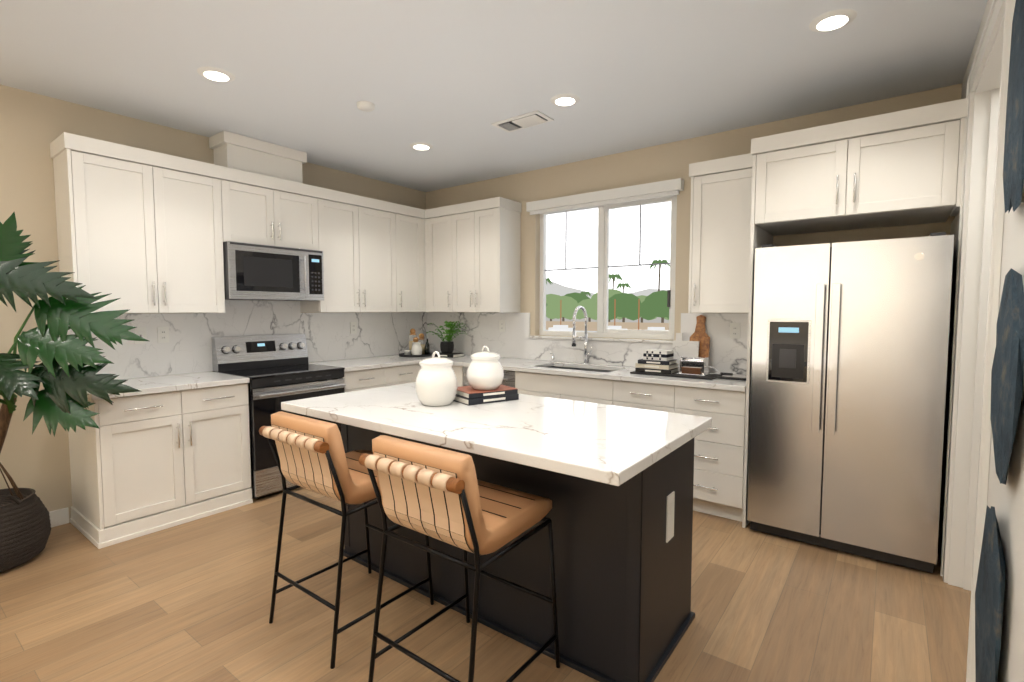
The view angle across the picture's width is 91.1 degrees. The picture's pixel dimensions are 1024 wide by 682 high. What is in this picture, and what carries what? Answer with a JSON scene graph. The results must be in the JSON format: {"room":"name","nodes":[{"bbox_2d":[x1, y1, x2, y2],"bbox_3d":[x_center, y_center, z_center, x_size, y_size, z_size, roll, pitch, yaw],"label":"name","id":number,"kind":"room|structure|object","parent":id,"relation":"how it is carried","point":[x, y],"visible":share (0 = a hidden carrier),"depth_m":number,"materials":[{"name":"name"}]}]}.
{"room":"kitchen","nodes":[
{"label":"kitchen","id":0,"kind":"room"},
{"bbox_2d":[0,85,425,521],"bbox_3d":[-3.281,-0.146,2.860,0.150,2.730,7.750,3,4,37],"label":"wall","id":1,"kind":"structure","parent":0,"point":[33,126],"depth_m":3.17,"materials":[{"name":"beige paint"}]},
{"bbox_2d":[49,507,68,527],"bbox_3d":[-4.218,1.248,1.561,0.016,0.104,4.355,3,4,37],"label":"baseboard","id":2,"kind":"structure","parent":1,"relation":"attached to","point":[58,517],"depth_m":3.25,"materials":[{"name":"white wood"}]},
{"bbox_2d":[50,132,225,312],"bbox_3d":[-2.510,-0.725,3.446,0.326,1.065,0.860,3,4,37],"label":"upper cabinet","id":3,"kind":"object","parent":1,"relation":"attached to","point":[139,230],"depth_m":3.29,"materials":[{"name":"white wood"}]},
{"bbox_2d":[67,300,426,379],"bbox_3d":[-1.932,-0.077,4.514,0.015,0.561,3.160,3,4,37],"label":"backsplash","id":4,"kind":"structure","parent":1,"relation":"attached to","point":[186,348],"depth_m":4.16,"materials":[{"name":"white stone"}]},
{"bbox_2d":[134,327,146,343],"bbox_3d":[-2.634,-0.039,3.564,0.010,0.116,0.072,3,4,37],"label":"outlet","id":5,"kind":"object","parent":4,"relation":"attached to","point":[140,332],"visible":0.67,"depth_m":3.56,"materials":[{"name":"white plastic"}]},
{"bbox_2d":[157,327,168,342],"bbox_3d":[-2.550,-0.045,3.676,0.008,0.116,0.072,3,4,37],"label":"electrical outlet","id":6,"kind":"object","parent":4,"relation":"attached to","point":[163,334],"visible":1,"depth_m":3.67,"materials":[{"name":"white plastic"}]},
{"bbox_2d":[350,322,356,333],"bbox_3d":[-1.568,-0.130,4.974,0.008,0.116,0.072,3,4,37],"label":"electrical outlet","id":7,"kind":"object","parent":4,"relation":"attached to","point":[353,327],"visible":1,"depth_m":4.97,"materials":[{"name":"white plastic"}]},
{"bbox_2d":[210,131,305,182],"bbox_3d":[-2.052,-1.441,4.089,0.232,0.286,0.606,3,4,37],"label":"soffit","id":8,"kind":"object","parent":1,"relation":"attached to","point":[232,149],"depth_m":3.95,"materials":[{"name":"white wood"}]},
{"bbox_2d":[222,163,321,250],"bbox_3d":[-2.018,-1.027,4.082,0.326,0.540,0.775,3,4,37],"label":"upper cabinet","id":9,"kind":"object","parent":1,"relation":"attached to","point":[273,210],"depth_m":3.97,"materials":[{"name":"white wood"}]},
{"bbox_2d":[223,241,323,300],"bbox_3d":[-1.968,-0.543,4.073,0.453,0.418,0.763,3,4,37],"label":"over-the-range microwave","id":10,"kind":"object","parent":9,"relation":"attached to","point":[262,272],"visible":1,"depth_m":3.92,"materials":[{"name":"grey metal"}]},
{"bbox_2d":[300,188,401,311],"bbox_3d":[-1.514,-0.806,4.764,0.326,1.065,0.898,3,4,37],"label":"upper cabinet","id":11,"kind":"object","parent":1,"relation":"attached to","point":[362,236],"depth_m":4.63,"materials":[{"name":"white wood"}]},
{"bbox_2d":[402,205,417,311],"bbox_3d":[-1.178,-0.833,5.209,0.326,1.065,0.448,3,4,37],"label":"upper cabinet","id":12,"kind":"object","parent":1,"relation":"attached to","point":[409,214],"depth_m":5.13,"materials":[{"name":"white wood"}]},
{"bbox_2d":[0,487,970,681],"bbox_3d":[-0.871,1.373,1.037,6.400,0.080,8.000,3,4,37],"label":"floor","id":13,"kind":"structure","parent":0,"point":[190,601],"depth_m":2.29,"materials":[{"name":"brown wood"}]},
{"bbox_2d":[0,212,148,572],"bbox_3d":[-2.635,0.297,2.410,1.218,1.898,1.486,3,4,37],"label":"potted plant","id":14,"kind":"object","parent":13,"relation":"on","point":[61,398],"visible":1,"depth_m":2.71,"materials":[{"name":"green plant"}]},
{"bbox_2d":[68,383,252,548],"bbox_3d":[-2.383,0.746,3.441,0.644,0.877,0.890,3,4,37],"label":"base cabinet","id":15,"kind":"object","parent":13,"relation":"on","point":[143,465],"visible":0.98,"depth_m":3.20,"materials":[{"name":"white wood"}]},
{"bbox_2d":[87,371,249,399],"bbox_3d":[-2.388,0.289,3.417,0.632,0.035,0.887,3,4,37],"label":"countertop","id":16,"kind":"structure","parent":15,"relation":"on","point":[161,384],"depth_m":3.39,"materials":[{"name":"stone"}]},
{"bbox_2d":[212,333,345,498],"bbox_3d":[-1.849,0.554,4.067,0.697,1.184,0.762,3,4,37],"label":"range","id":17,"kind":"object","parent":13,"relation":"on","point":[277,369],"visible":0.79,"depth_m":3.91,"materials":[{"name":"grey metal"}]},
{"bbox_2d":[259,411,433,668],"bbox_3d":[-0.736,0.783,2.279,0.488,0.949,0.578,3,4,37],"label":"stool","id":18,"kind":"object","parent":13,"relation":"on","point":[314,456],"visible":0.94,"depth_m":2.07,"materials":[{"name":"brown leather"}]},
{"bbox_2d":[343,367,390,391],"bbox_3d":[-1.514,0.674,4.621,0.607,0.876,0.506,3,4,37],"label":"base cabinet","id":19,"kind":"object","parent":13,"relation":"on","point":[357,380],"depth_m":4.42,"materials":[{"name":"white wood"}]},
{"bbox_2d":[391,364,420,385],"bbox_3d":[-1.266,0.654,4.950,0.607,0.876,0.549,3,4,37],"label":"base cabinet","id":20,"kind":"object","parent":13,"relation":"on","point":[403,374],"depth_m":4.75,"materials":[{"name":"white wood"}]},
{"bbox_2d":[309,355,424,371],"bbox_3d":[-1.374,0.209,4.736,0.660,0.035,0.900,3,4,37],"label":"countertop","id":21,"kind":"structure","parent":20,"relation":"on","point":[355,364],"depth_m":4.63,"materials":[{"name":"stone"}]},
{"bbox_2d":[451,365,462,385],"bbox_3d":[-0.475,0.646,5.078,0.499,0.876,0.607,3,4,37],"label":"base cabinet","id":22,"kind":"object","parent":13,"relation":"on","point":[458,370],"depth_m":4.69,"materials":[{"name":"white wood"}]},
{"bbox_2d":[359,435,559,681],"bbox_3d":[-0.177,0.808,1.858,0.488,0.949,0.578,3,4,37],"label":"stool","id":23,"kind":"object","parent":13,"relation":"on","point":[444,495],"visible":1,"depth_m":1.69,"materials":[{"name":"brown leather"}]},
{"bbox_2d":[463,366,514,387],"bbox_3d":[-0.051,0.664,4.721,0.604,0.862,0.634,3,4,37],"label":"dishwasher","id":24,"kind":"object","parent":13,"relation":"on","point":[509,378],"visible":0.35,"depth_m":4.36,"materials":[{"name":"grey"}]},
{"bbox_2d":[281,382,711,681],"bbox_3d":[-0.153,0.785,2.414,1.868,0.924,0.947,3,4,37],"label":"kitchen island","id":25,"kind":"object","parent":13,"relation":"on","point":[613,483],"visible":0.83,"depth_m":2.00,"materials":[{"name":"black"}]},
{"bbox_2d":[415,351,457,405],"bbox_3d":[-0.377,0.182,2.509,0.210,0.265,0.210,3,4,37],"label":"jar","id":26,"kind":"object","parent":25,"relation":"on","point":[436,382],"visible":1,"depth_m":2.43,"materials":[{"name":"white ceramic"}]},
{"bbox_2d":[453,385,518,404],"bbox_3d":[-0.154,0.277,2.649,0.300,0.058,0.239,-2,4,-34],"label":"books","id":27,"kind":"object","parent":25,"relation":"on","point":[467,395],"visible":0.79,"depth_m":2.56,"materials":[{"name":"black paper"}]},
{"bbox_2d":[467,346,503,389],"bbox_3d":[-0.139,0.136,2.624,0.194,0.225,0.194,3,4,37],"label":"jar","id":28,"kind":"object","parent":27,"relation":"on","point":[485,370],"visible":0.96,"depth_m":2.56,"materials":[{"name":"white ceramic"}]},
{"bbox_2d":[603,379,674,412],"bbox_3d":[1.097,0.718,3.894,0.520,0.876,0.607,3,4,37],"label":"base cabinet","id":29,"kind":"object","parent":13,"relation":"on","point":[649,396],"depth_m":3.62,"materials":[{"name":"white wood"}]},
{"bbox_2d":[675,386,745,521],"bbox_3d":[1.463,0.735,3.618,0.513,0.876,0.607,3,4,37],"label":"base cabinet","id":30,"kind":"object","parent":13,"relation":"on","point":[718,466],"depth_m":3.32,"materials":[{"name":"white wood"}]},
{"bbox_2d":[405,306,745,394],"bbox_3d":[0.247,0.069,4.479,3.545,0.764,0.635,3,4,37],"label":"countertop","id":31,"kind":"structure","parent":30,"relation":"on","point":[585,368],"depth_m":4.08,"materials":[{"name":"stone"}]},
{"bbox_2d":[399,329,431,356],"bbox_3d":[-1.014,0.014,5.292,0.356,0.284,0.340,3,4,37],"label":"tray","id":32,"kind":"object","parent":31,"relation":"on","point":[417,348],"visible":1,"depth_m":5.24,"materials":[{"name":"black"}]},
{"bbox_2d":[426,321,465,357],"bbox_3d":[-0.648,-0.026,5.221,0.365,0.374,0.432,3,4,37],"label":"potted plant","id":33,"kind":"object","parent":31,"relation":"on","point":[447,348],"visible":0.98,"depth_m":5.19,"materials":[{"name":"green plant"}]},
{"bbox_2d":[550,306,591,364],"bbox_3d":[0.483,-0.054,4.484,0.426,0.520,0.256,3,4,37],"label":"faucet","id":34,"kind":"object","parent":31,"relation":"on","point":[552,362],"depth_m":4.46,"materials":[{"name":"silver metal"}]},
{"bbox_2d":[630,349,745,380],"bbox_3d":[1.296,0.167,3.674,0.802,0.176,0.270,3,4,37],"label":"tray","id":35,"kind":"object","parent":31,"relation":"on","point":[657,362],"visible":0.96,"depth_m":3.69,"materials":[{"name":"black stone"}]},
{"bbox_2d":[672,315,709,370],"bbox_3d":[1.394,0.018,3.909,0.265,0.442,0.120,3,4,37],"label":"cutting boards","id":36,"kind":"object","parent":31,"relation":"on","point":[697,344],"visible":0.77,"depth_m":3.89,"materials":[{"name":"brown wood"}]},
{"bbox_2d":[747,232,953,572],"bbox_3d":[2.015,0.314,3.061,0.908,1.786,0.735,3,4,37],"label":"fridge","id":37,"kind":"object","parent":13,"relation":"on","point":[850,340],"visible":1,"depth_m":2.78,"materials":[{"name":"silver metal"}]},
{"bbox_2d":[742,155,959,564],"bbox_3d":[2.064,0.032,3.108,0.996,2.342,0.627,3,4,37],"label":"panel","id":38,"kind":"object","parent":13,"relation":"on","point":[759,236],"visible":0.4,"depth_m":3.11,"materials":[{"name":"white"}]},
{"bbox_2d":[0,0,987,191],"bbox_3d":[-0.871,-1.432,0.866,6.400,0.080,8.000,3,4,37],"label":"ceiling","id":39,"kind":"structure","parent":0,"point":[450,81],"depth_m":2.77,"materials":[{"name":"white paint"}]},
{"bbox_2d":[197,67,234,81],"bbox_3d":[-1.677,-1.506,2.852,0.188,0.010,0.188,3,4,37],"label":"recessed light","id":40,"kind":"object","parent":39,"relation":"in","point":[216,74],"visible":1,"depth_m":2.83,"materials":[{"name":"white plastic"}]},
{"bbox_2d":[357,101,374,111],"bbox_3d":[-0.950,-1.523,3.267,0.116,0.028,0.116,3,4,37],"label":"smoke detector","id":41,"kind":"object","parent":39,"relation":"attached to","point":[366,106],"visible":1,"depth_m":3.24,"materials":[{"name":"white plastic"}]},
{"bbox_2d":[410,142,432,149],"bbox_3d":[-0.738,-1.582,4.095,0.188,0.010,0.188,3,4,37],"label":"recessed light","id":42,"kind":"object","parent":39,"relation":"in","point":[421,146],"visible":0.98,"depth_m":4.07,"materials":[{"name":"white plastic"}]},
{"bbox_2d":[491,110,553,132],"bbox_3d":[0.072,-1.546,3.559,0.400,0.018,0.205,3,4,37],"label":"ceiling vent","id":43,"kind":"object","parent":39,"relation":"in","point":[526,120],"visible":0.98,"depth_m":3.53,"materials":[{"name":"white plastic"}]},
{"bbox_2d":[550,94,579,105],"bbox_3d":[0.338,-1.527,3.197,0.188,0.010,0.188,3,4,37],"label":"recessed light","id":44,"kind":"object","parent":39,"relation":"in","point":[565,99],"visible":1,"depth_m":3.18,"materials":[{"name":"white plastic"}]},
{"bbox_2d":[809,9,856,31],"bbox_3d":[1.481,-1.474,2.324,0.188,0.010,0.188,3,4,37],"label":"recessed light","id":45,"kind":"object","parent":39,"relation":"in","point":[832,20],"visible":1,"depth_m":2.30,"materials":[{"name":"white plastic"}]},
{"bbox_2d":[426,83,961,361],"bbox_3d":[1.542,-0.214,3.979,6.200,2.730,0.150,3,4,37],"label":"wall","id":46,"kind":"structure","parent":0,"point":[664,162],"depth_m":4.04,"materials":[{"name":"beige paint"}]},
{"bbox_2d":[426,204,457,311],"bbox_3d":[-0.656,-0.837,5.275,0.467,1.065,0.367,3,4,37],"label":"upper cabinet","id":47,"kind":"object","parent":46,"relation":"attached to","point":[441,222],"depth_m":5.15,"materials":[{"name":"white wood"}]},
{"bbox_2d":[458,197,521,312],"bbox_3d":[-0.281,-0.821,5.018,0.671,1.065,0.327,3,4,37],"label":"upper cabinet","id":48,"kind":"object","parent":46,"relation":"attached to","point":[489,230],"depth_m":4.83,"materials":[{"name":"white wood"}]},
{"bbox_2d":[427,312,747,374],"bbox_3d":[0.434,-0.037,4.722,3.547,0.456,0.015,3,4,37],"label":"backsplash","id":49,"kind":"structure","parent":46,"relation":"attached to","point":[727,354],"depth_m":4.68,"materials":[{"name":"white stone"}]},
{"bbox_2d":[499,320,504,331],"bbox_3d":[-0.100,-0.153,5.103,0.072,0.116,0.008,3,4,37],"label":"electrical outlet","id":50,"kind":"object","parent":49,"relation":"attached to","point":[501,325],"visible":1,"depth_m":5.10,"materials":[{"name":"white plastic"}]},
{"bbox_2d":[730,323,739,338],"bbox_3d":[1.672,-0.076,3.768,0.072,0.116,0.008,3,4,37],"label":"electrical outlet","id":51,"kind":"object","parent":49,"relation":"attached to","point":[734,330],"visible":1,"depth_m":3.77,"materials":[{"name":"white plastic"}]},
{"bbox_2d":[529,335,672,343],"bbox_3d":[0.782,-0.018,4.498,1.475,0.023,0.106,3,4,37],"label":"window sill","id":52,"kind":"structure","parent":46,"relation":"attached to","point":[615,339],"depth_m":4.38,"materials":[{"name":"wood"}]},
{"bbox_2d":[539,195,676,339],"bbox_3d":[0.826,-0.640,4.519,1.365,1.215,0.062,3,4,37],"label":"window","id":53,"kind":"structure","parent":46,"relation":"in","point":[603,267],"depth_m":4.49,"materials":[{"name":"white plastic"}]},
{"bbox_2d":[526,178,683,214],"bbox_3d":[0.746,-1.237,4.377,1.475,0.117,0.073,3,4,37],"label":"window blind","id":54,"kind":"object","parent":53,"relation":"attached to","point":[671,187],"visible":0.98,"depth_m":4.28,"materials":[{"name":"white plastic"}]},
{"bbox_2d":[688,98,967,312],"bbox_3d":[1.861,-0.709,3.193,1.476,1.067,0.664,3,4,37],"label":"upper cabinet","id":55,"kind":"object","parent":46,"relation":"attached to","point":[900,168],"visible":0.85,"depth_m":2.91,"materials":[{"name":"white wood"}]},
{"bbox_2d":[955,0,1023,681],"bbox_3d":[0.426,0.030,-0.025,0.150,2.730,7.600,3,4,37],"label":"wall","id":56,"kind":"structure","parent":0,"point":[1006,501],"depth_m":1.38,"materials":[{"name":"white paint"}]},
{"bbox_2d":[940,0,1015,681],"bbox_3d":[1.994,-0.001,2.075,0.178,2.534,1.130,3,4,37],"label":"trim","id":57,"kind":"structure","parent":56,"relation":"attached to","point":[980,240],"depth_m":2.43,"materials":[{"name":"white wood"}]},
{"bbox_2d":[975,506,1005,681],"bbox_3d":[1.399,0.798,1.473,0.034,0.673,0.381,3,4,37],"label":"wall art","id":58,"kind":"object","parent":56,"relation":"attached to","point":[989,594],"visible":1,"depth_m":1.41,"materials":[{"name":"stone"}]},
{"bbox_2d":[990,268,1023,484],"bbox_3d":[1.381,0.100,1.409,0.035,0.601,0.402,3,4,37],"label":"wall art","id":59,"kind":"object","parent":56,"relation":"attached to","point":[1007,372],"visible":1,"depth_m":1.33,"materials":[{"name":"stone"}]},
{"bbox_2d":[1003,0,1023,212],"bbox_3d":[1.399,-0.734,1.383,0.030,0.769,0.338,3,4,37],"label":"wall art","id":60,"kind":"object","parent":56,"relation":"attached to","point":[1013,172],"visible":1,"depth_m":1.36,"materials":[{"name":"stone"}]},
{"label":"outside","id":61,"kind":"structure","parent":0,"visible":0},
{"bbox_2d":[546,201,670,292],"bbox_3d":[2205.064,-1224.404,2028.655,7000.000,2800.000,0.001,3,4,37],"label":"sky","id":62,"kind":"structure","parent":61,"point":[582,236],"depth_m":3227.20,"materials":[{"name":"white"}]},
{"bbox_3d":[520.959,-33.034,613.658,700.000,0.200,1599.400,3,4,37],"label":"ground","id":63,"kind":"structure","parent":61,"visible":0},
{"bbox_2d":[546,281,666,298],"bbox_3d":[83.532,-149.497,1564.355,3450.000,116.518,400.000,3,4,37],"label":"hills","id":64,"kind":"structure","parent":63,"relation":"on","point":[557,289],"depth_m":1734.69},
{"bbox_2d":[546,259,669,330],"bbox_3d":[37.469,-16.140,169.831,118.593,20.142,157.272,3,4,37],"label":"scenery","id":65,"kind":"structure","parent":63,"relation":"on","point":[628,311],"depth_m":108.25,"materials":[{"name":"green plant"}]}
]}

